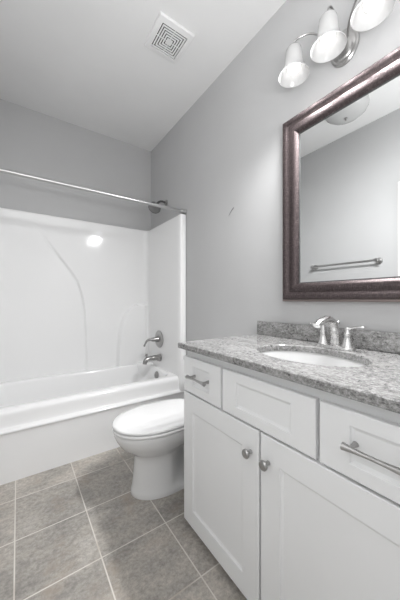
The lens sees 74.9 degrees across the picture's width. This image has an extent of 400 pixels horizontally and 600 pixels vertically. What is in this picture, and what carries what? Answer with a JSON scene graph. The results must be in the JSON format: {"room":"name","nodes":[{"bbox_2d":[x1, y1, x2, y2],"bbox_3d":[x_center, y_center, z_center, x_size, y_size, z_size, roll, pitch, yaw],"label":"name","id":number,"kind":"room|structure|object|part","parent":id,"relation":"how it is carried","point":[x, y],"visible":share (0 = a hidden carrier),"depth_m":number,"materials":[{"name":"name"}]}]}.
{"room":"bathroom","nodes":[
{"label":"bathroom","id":0,"kind":"room"},
{"bbox_2d":[0,99,150,230],"bbox_3d":[-1.186,-0.272,2.503,1.700,2.743,0.100,0,0,-35],"label":"wall","id":1,"kind":"structure","parent":0,"point":[32,142],"depth_m":2.43,"materials":[{"name":"grey paint"}]},
{"bbox_2d":[0,447,246,599],"bbox_3d":[0.015,1.140,0.780,1.700,0.080,4.302,0,0,-35],"label":"floor","id":2,"kind":"structure","parent":0,"point":[77,530],"depth_m":1.20,"materials":[{"name":"tile"}]},
{"bbox_2d":[0,207,185,484],"bbox_3d":[-0.944,0.176,2.156,1.494,1.847,0.742,0,0,-35],"label":"bathtub","id":3,"kind":"object","parent":2,"relation":"on","point":[81,301],"visible":0.96,"depth_m":2.31,"materials":[{"name":"white plastic"}]},
{"bbox_3d":[-0.943,-0.038,2.155,1.494,1.417,0.739,0,0,-35],"label":"surround panel","id":4,"kind":"part","parent":3,"relation":"part of","materials":[{"name":"white plastic"}]},
{"bbox_2d":[143,354,161,364],"bbox_3d":[-0.466,0.563,2.515,0.181,0.096,0.074,0,0,-35],"label":"tub spout","id":5,"kind":"object","parent":3,"relation":"attached to","point":[157,357],"visible":1,"depth_m":2.50,"materials":[{"name":"silver metal"}]},
{"bbox_2d":[144,330,162,347],"bbox_3d":[-0.465,0.385,2.534,0.153,0.168,0.168,0,0,-35],"label":"shower valve","id":6,"kind":"object","parent":3,"relation":"attached to","point":[158,338],"visible":1,"depth_m":2.54,"materials":[{"name":"silver metal"}]},
{"bbox_2d":[112,354,186,499],"bbox_3d":[-0.153,0.750,1.636,0.775,0.699,0.448,0,0,-35],"label":"toilet","id":7,"kind":"object","parent":2,"relation":"on","point":[153,433],"visible":0.52,"depth_m":1.45,"materials":[{"name":"white ceramic"}]},
{"bbox_3d":[-0.245,0.716,1.572,0.551,0.016,0.382,0,0,-35],"label":"seat","id":8,"kind":"part","parent":7,"relation":"part of","materials":[{"name":"white plastic"}]},
{"bbox_3d":[-0.241,0.690,1.575,0.560,0.026,0.380,0,0,-35],"label":"lid","id":9,"kind":"part","parent":7,"relation":"part of","materials":[{"name":"white plastic"}]},
{"bbox_3d":[-0.195,0.912,1.607,0.655,0.375,0.368,0,0,-35],"label":"bowl","id":10,"kind":"part","parent":7,"relation":"part of","materials":[{"name":"white ceramic"}]},
{"bbox_2d":[184,351,399,599],"bbox_3d":[0.408,0.666,1.016,0.580,0.867,0.984,0,0,-35],"label":"vanity cabinet","id":11,"kind":"object","parent":2,"relation":"on","point":[293,488],"visible":1,"depth_m":0.79,"materials":[{"name":"white paint"}]},
{"bbox_3d":[-0.011,0.351,1.147,0.042,0.019,0.134,0,0,-35],"label":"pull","id":12,"kind":"part","parent":11,"relation":"part of","materials":[{"name":"silver metal"}]},
{"bbox_3d":[0.009,0.353,1.166,0.019,0.165,0.281,0,0,-35],"label":"drawer","id":13,"kind":"part","parent":11,"relation":"part of","materials":[{"name":"white paint"}]},
{"bbox_3d":[0.067,0.753,1.083,0.019,0.618,0.483,0,0,-35],"label":"cabinet door","id":14,"kind":"part","parent":11,"relation":"part of","materials":[{"name":"white paint"}]},
{"bbox_3d":[0.164,0.527,0.900,0.034,0.032,0.032,0,0,-35],"label":"knob","id":15,"kind":"part","parent":11,"relation":"part of","materials":[{"name":"silver metal"}]},
{"bbox_3d":[0.208,0.527,0.836,0.034,0.032,0.032,0,0,-35],"label":"knob","id":16,"kind":"part","parent":11,"relation":"part of","materials":[{"name":"silver metal"}]},
{"bbox_2d":[178,321,399,413],"bbox_3d":[0.414,0.179,1.019,0.568,0.106,1.009,0,0,-35],"label":"countertop","id":17,"kind":"structure","parent":11,"relation":"on","point":[377,383],"depth_m":0.96,"materials":[{"name":"grey stone"}]},
{"bbox_2d":[261,351,365,366],"bbox_3d":[0.415,0.305,1.006,0.350,0.143,0.462,0,0,-35],"label":"sink","id":18,"kind":"object","parent":17,"relation":"in","point":[296,356],"visible":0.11,"depth_m":1.14,"materials":[{"name":"white ceramic"}]},
{"bbox_2d":[309,316,364,350],"bbox_3d":[0.570,0.135,1.098,0.192,0.140,0.194,0,0,17],"label":"faucet","id":19,"kind":"object","parent":17,"relation":"on","point":[335,333],"visible":1,"depth_m":1.09,"materials":[{"name":"silver metal"}]},
{"bbox_3d":[0.550,0.152,1.163,0.046,0.084,0.046,0,0,-35],"label":"handle","id":20,"kind":"part","parent":19,"relation":"part of","materials":[{"name":"silver metal"}]},
{"bbox_3d":[0.531,0.130,1.087,0.174,0.130,0.044,0,0,-35],"label":"spout","id":21,"kind":"part","parent":19,"relation":"part of","materials":[{"name":"silver metal"}]},
{"bbox_3d":[0.580,0.199,1.120,0.058,0.014,0.162,0,0,-35],"label":"plate","id":22,"kind":"part","parent":19,"relation":"part of","materials":[{"name":"silver metal"}]},
{"bbox_3d":[0.609,0.152,1.078,0.046,0.084,0.046,0,0,-35],"label":"handle","id":23,"kind":"part","parent":19,"relation":"part of","materials":[{"name":"silver metal"}]},
{"bbox_3d":[0.626,0.116,1.051,0.016,0.024,0.069,0,0,-31],"label":"lever","id":24,"kind":"part","parent":19,"relation":"part of","materials":[{"name":"silver metal"}]},
{"bbox_3d":[0.351,0.753,0.676,0.019,0.618,0.493,0,0,-35],"label":"cabinet door","id":25,"kind":"part","parent":11,"relation":"part of","materials":[{"name":"white paint"}]},
{"bbox_3d":[0.410,0.353,0.591,0.019,0.165,0.285,0,0,-35],"label":"drawer","id":26,"kind":"part","parent":11,"relation":"part of","materials":[{"name":"white paint"}]},
{"bbox_3d":[0.387,0.348,0.575,0.042,0.019,0.134,0,0,-35],"label":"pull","id":27,"kind":"part","parent":11,"relation":"part of","materials":[{"name":"silver metal"}]},
{"bbox_2d":[0,0,285,150],"bbox_3d":[-0.214,-1.683,1.108,1.700,0.080,3.502,0,0,-35],"label":"ceiling","id":28,"kind":"structure","parent":0,"point":[87,64],"depth_m":1.77,"materials":[{"name":"white paint"}]},
{"bbox_2d":[144,11,194,63],"bbox_3d":[-0.196,-1.632,1.645,0.234,0.020,0.234,0,0,-35],"label":"exhaust fan","id":29,"kind":"object","parent":28,"relation":"attached to","point":[167,37],"visible":1,"depth_m":1.62,"materials":[{"name":"white plastic"}]},
{"bbox_2d":[152,24,185,57],"bbox_3d":[-0.196,-1.624,1.645,0.169,0.004,0.169,0,0,-39],"label":"grille","id":30,"kind":"object","parent":29,"relation":"attached to","point":[169,41],"depth_m":1.64,"materials":[{"name":"white plastic"}]},
{"bbox_2d":[151,0,399,353],"bbox_3d":[0.443,-0.272,1.565,0.100,2.743,3.302,0,0,-35],"label":"wall","id":31,"kind":"structure","parent":0,"point":[225,152],"depth_m":1.68,"materials":[{"name":"grey paint"}]},
{"bbox_2d":[148,200,167,213],"bbox_3d":[-0.392,-0.911,2.506,0.204,0.162,0.109,0,0,-41],"label":"shower head","id":32,"kind":"object","parent":31,"relation":"attached to","point":[155,210],"visible":0.7,"depth_m":2.49,"materials":[{"name":"silver metal"}]},
{"bbox_2d":[257,321,399,353],"bbox_3d":[0.639,0.166,1.174,0.020,0.080,1.006,0,0,-35],"label":"backsplash","id":33,"kind":"structure","parent":31,"relation":"attached to","point":[382,341],"depth_m":1.17,"materials":[{"name":"grey stone"}]},
{"bbox_2d":[278,0,395,87],"bbox_3d":[0.567,-1.152,1.124,0.199,0.191,0.476,0,0,-35],"label":"vanity light","id":34,"kind":"object","parent":31,"relation":"attached to","point":[334,45],"visible":1,"depth_m":1.12,"materials":[{"name":"white glass"}]},
{"bbox_3d":[0.447,-1.117,1.245,0.057,0.075,0.057,0,0,-35],"label":"bulb","id":35,"kind":"part","parent":34,"relation":"part of","materials":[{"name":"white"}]},
{"bbox_3d":[0.447,-1.135,1.245,0.140,0.137,0.140,0,0,-35],"label":"lamp shade","id":36,"kind":"part","parent":34,"relation":"part of","materials":[{"name":"white glass"}]},
{"bbox_3d":[0.531,-1.192,1.206,0.197,0.100,0.023,0,0,20],"label":"arm","id":37,"kind":"part","parent":34,"relation":"part of","materials":[{"name":"silver metal"}]},
{"bbox_3d":[0.543,-1.135,1.107,0.140,0.137,0.140,0,0,-35],"label":"lamp shade","id":38,"kind":"part","parent":34,"relation":"part of","materials":[{"name":"white glass"}]},
{"bbox_3d":[0.543,-1.117,1.107,0.057,0.075,0.057,0,0,-35],"label":"bulb","id":39,"kind":"part","parent":34,"relation":"part of","materials":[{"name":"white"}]},
{"bbox_3d":[0.636,-1.192,1.057,0.020,0.100,0.186,0,0,2],"label":"arm","id":40,"kind":"part","parent":34,"relation":"part of","materials":[{"name":"silver metal"}]},
{"bbox_3d":[0.639,-1.117,0.969,0.057,0.075,0.057,0,0,-35],"label":"bulb","id":41,"kind":"part","parent":34,"relation":"part of","materials":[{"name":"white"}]},
{"bbox_3d":[0.639,-1.135,0.969,0.140,0.137,0.140,0,0,-35],"label":"lamp shade","id":42,"kind":"part","parent":34,"relation":"part of","materials":[{"name":"white glass"}]},
{"bbox_2d":[283,46,399,301],"bbox_3d":[0.641,-0.473,1.149,0.046,0.963,0.663,0,0,-35],"label":"mirror","id":43,"kind":"object","parent":31,"relation":"attached to","point":[341,153],"visible":1,"depth_m":1.16,"materials":[{"name":"brown metal"}]},
{"bbox_3d":[0.654,-0.473,1.159,0.010,0.787,0.487,0,0,-35],"label":"glass","id":44,"kind":"part","parent":43,"relation":"part of","materials":[{"name":"mirror"}]},
{"bbox_3d":[-0.870,-0.271,0.650,0.100,2.743,3.302,0,0,-35],"label":"wall","id":45,"kind":"structure","parent":0,"visible":0},
{"bbox_2d":[0,168,186,213],"bbox_3d":[-0.744,-0.775,1.868,1.498,0.048,0.048,0,0,-35],"label":"shower curtain rod","id":46,"kind":"object","parent":45,"relation":"attached to","point":[2,170],"visible":0.97,"depth_m":1.82,"materials":[{"name":"grey metal"}]}
]}

